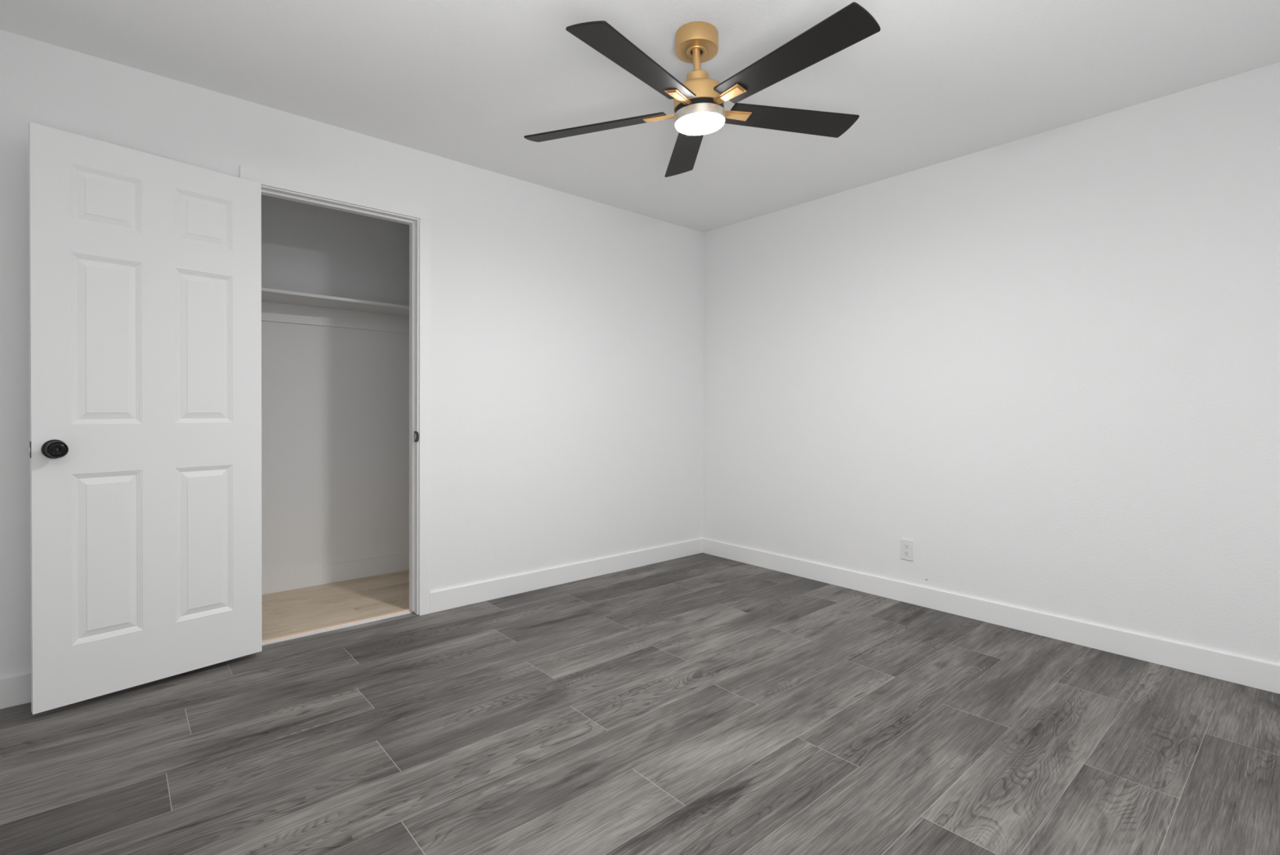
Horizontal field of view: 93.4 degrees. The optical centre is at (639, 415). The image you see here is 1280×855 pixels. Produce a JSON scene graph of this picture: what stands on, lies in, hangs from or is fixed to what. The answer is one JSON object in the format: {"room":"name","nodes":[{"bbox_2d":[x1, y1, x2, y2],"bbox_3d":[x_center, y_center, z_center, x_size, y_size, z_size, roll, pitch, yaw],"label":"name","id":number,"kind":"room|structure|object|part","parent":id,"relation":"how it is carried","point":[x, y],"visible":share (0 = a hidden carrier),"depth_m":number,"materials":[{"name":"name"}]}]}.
{"room":"empty bedroom","nodes":[
{"label":"empty bedroom","id":0,"kind":"room"},
{"bbox_2d":[261,194,408,573],"bbox_3d":[-2.026,-0.177,3.680,2.200,2.440,0.100,0,1,-41],"label":"wall","id":1,"kind":"structure","parent":0,"point":[335,401],"depth_m":3.73,"materials":[{"name":"white paint"}]},
{"bbox_2d":[261,287,408,333],"bbox_3d":[-1.859,-0.610,3.488,2.000,0.127,0.400,0,1,-41],"label":"closet shelf","id":2,"kind":"object","parent":1,"relation":"attached to","point":[277,305],"visible":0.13,"depth_m":3.63,"materials":[{"name":"paint"}]},
{"bbox_2d":[262,551,408,594],"bbox_3d":[-1.993,0.973,3.648,2.000,0.117,0.013,0,1,-41],"label":"baseboard","id":3,"kind":"structure","parent":1,"relation":"attached to","point":[277,581],"depth_m":3.72,"materials":[{"name":"white paint"}]},
{"bbox_2d":[262,569,415,639],"bbox_3d":[-1.730,1.051,3.347,2.000,0.032,0.813,0,1,-41],"label":"floor","id":4,"kind":"structure","parent":0,"point":[291,611],"depth_m":3.33,"materials":[{"name":"brown wood"}]},
{"bbox_2d":[0,29,703,677],"bbox_3d":[-1.097,-0.170,3.303,4.300,2.440,0.115,0,1,-41],"label":"wall","id":5,"kind":"structure","parent":0,"point":[566,330],"depth_m":3.44,"materials":[{"name":"white paint"}]},
{"bbox_2d":[0,671,31,708],"bbox_3d":[-2.217,1.000,2.251,1.223,0.108,0.013,0,1,-41],"label":"baseboard","id":6,"kind":"structure","parent":5,"relation":"attached to","point":[15,690],"depth_m":2.19,"materials":[{"name":"white paint"}]},
{"bbox_2d":[26,122,262,714],"bbox_3d":[-1.884,0.011,2.359,0.148,2.039,0.728,1,1,39],"label":"door","id":7,"kind":"structure","parent":5,"relation":"in","point":[144,449],"depth_m":2.31,"materials":[{"name":"white paint"}]},
{"bbox_3d":[-2.110,0.117,2.087,0.025,0.057,0.002,1,1,39],"label":"latch plate","id":8,"kind":"part","parent":7,"relation":"part of","materials":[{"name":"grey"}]},
{"bbox_3d":[-2.029,0.117,2.096,0.044,0.058,0.058,1,1,39],"label":"knob","id":9,"kind":"part","parent":7,"relation":"part of","materials":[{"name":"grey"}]},
{"bbox_2d":[240,165,430,615],"bbox_3d":[-1.471,-0.022,2.966,0.847,2.146,0.132,0,1,-41],"label":"door frame","id":10,"kind":"structure","parent":5,"relation":"attached to","point":[413,223],"depth_m":3.17,"materials":[{"name":"white paint"}]},
{"bbox_3d":[-1.176,0.110,3.173,0.002,0.057,0.054,0,1,-41],"label":"strike plate","id":11,"kind":"part","parent":10,"relation":"part of","materials":[{"name":"grey metal"}]},
{"bbox_2d":[262,608,417,649],"bbox_3d":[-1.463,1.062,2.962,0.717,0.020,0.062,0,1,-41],"label":"threshold","id":12,"kind":"structure","parent":5,"relation":"in","point":[409,615],"depth_m":2.94,"materials":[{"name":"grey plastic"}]},
{"bbox_2d":[430,537,702,613],"bbox_3d":[-0.319,0.993,3.914,2.130,0.108,0.013,0,1,-41],"label":"baseboard","id":13,"kind":"structure","parent":5,"relation":"attached to","point":[448,598],"depth_m":3.72,"materials":[{"name":"white paint"}]},
{"bbox_2d":[0,552,1279,854],"bbox_3d":[0.133,1.078,1.827,4.200,0.020,3.750,0,1,-41],"label":"floor","id":14,"kind":"structure","parent":0,"point":[701,703],"depth_m":1.97,"materials":[{"name":"grey plastic"}]},
{"bbox_2d":[0,0,1279,232],"bbox_3d":[-0.147,-1.426,2.137,4.400,0.100,4.873,0,1,-41],"label":"ceiling","id":15,"kind":"structure","parent":0,"point":[465,82],"depth_m":2.39,"materials":[{"name":"white paint"}]},
{"bbox_2d":[524,2,880,177],"bbox_3d":[0.236,-1.206,2.139,1.296,0.338,1.258,0,1,-41],"label":"ceiling fan","id":16,"kind":"object","parent":15,"relation":"hanging from","point":[699,101],"visible":1,"depth_m":2.09,"materials":[{"name":"black wood"}]},
{"bbox_3d":[-0.167,-1.087,2.284,0.548,0.065,0.133,0,1,15],"label":"blade","id":17,"kind":"part","parent":16,"relation":"part of","materials":[{"name":"black wood"}]},
{"bbox_3d":[-0.006,-1.071,1.847,0.135,0.070,0.547,1,1,32],"label":"blade","id":18,"kind":"part","parent":16,"relation":"part of","materials":[{"name":"black wood"}]},
{"bbox_3d":[0.077,-1.091,2.215,0.125,0.022,0.047,0,1,15],"label":"blade arm","id":19,"kind":"part","parent":16,"relation":"part of","materials":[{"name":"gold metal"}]},
{"bbox_3d":[0.134,-1.086,2.058,0.048,0.023,0.125,1,1,32],"label":"blade arm","id":20,"kind":"part","parent":16,"relation":"part of","materials":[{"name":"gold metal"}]},
{"bbox_3d":[0.191,-1.128,2.570,0.133,0.065,0.548,0,1,-2],"label":"blade","id":21,"kind":"part","parent":16,"relation":"part of","materials":[{"name":"black wood"}]},
{"bbox_3d":[0.300,-1.096,2.062,0.049,0.014,0.127,0,1,-41],"label":"blade arm","id":22,"kind":"part","parent":16,"relation":"part of","materials":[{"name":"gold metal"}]},
{"bbox_3d":[0.347,-1.108,2.226,0.125,0.025,0.048,0,1,-20],"label":"blade arm","id":23,"kind":"part","parent":16,"relation":"part of","materials":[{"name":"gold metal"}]},
{"bbox_3d":[0.582,-1.134,2.318,0.547,0.070,0.135,0,1,-20],"label":"blade","id":24,"kind":"part","parent":16,"relation":"part of","materials":[{"name":"black wood"}]},
{"bbox_3d":[0.455,-1.100,1.862,0.146,0.026,0.550,0,1,-41],"label":"blade","id":25,"kind":"part","parent":16,"relation":"part of","materials":[{"name":"black wood"}]},
{"bbox_2d":[702,62,1279,664],"bbox_3d":[1.756,-0.158,3.232,0.101,2.440,3.750,0,1,-41],"label":"wall","id":26,"kind":"structure","parent":0,"point":[1046,364],"depth_m":2.94,"materials":[{"name":"white paint"}]},
{"bbox_2d":[900,538,913,560],"bbox_3d":[1.516,0.761,3.428,0.008,0.114,0.071,0,1,-41],"label":"wall outlet","id":27,"kind":"object","parent":26,"relation":"attached to","point":[906,545],"visible":1,"depth_m":3.42,"materials":[{"name":"white plastic"}]},
{"bbox_2d":[903,550,909,555],"bbox_3d":[1.514,0.781,3.426,0.002,0.028,0.034,0,1,-41],"label":"receptacle","id":28,"kind":"object","parent":27,"relation":"attached to","point":[906,553],"depth_m":3.43,"materials":[{"name":"white plastic"}]},
{"bbox_2d":[903,543,909,548],"bbox_3d":[1.514,0.742,3.425,0.002,0.028,0.034,0,1,-41],"label":"receptacle","id":29,"kind":"object","parent":27,"relation":"attached to","point":[905,545],"depth_m":3.42,"materials":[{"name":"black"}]},
{"bbox_2d":[702,537,1279,693],"bbox_3d":[1.713,1.008,3.200,0.013,0.108,3.737,0,1,-41],"label":"baseboard","id":30,"kind":"structure","parent":26,"relation":"attached to","point":[1256,673],"depth_m":2.94,"materials":[{"name":"white paint"}]}
]}

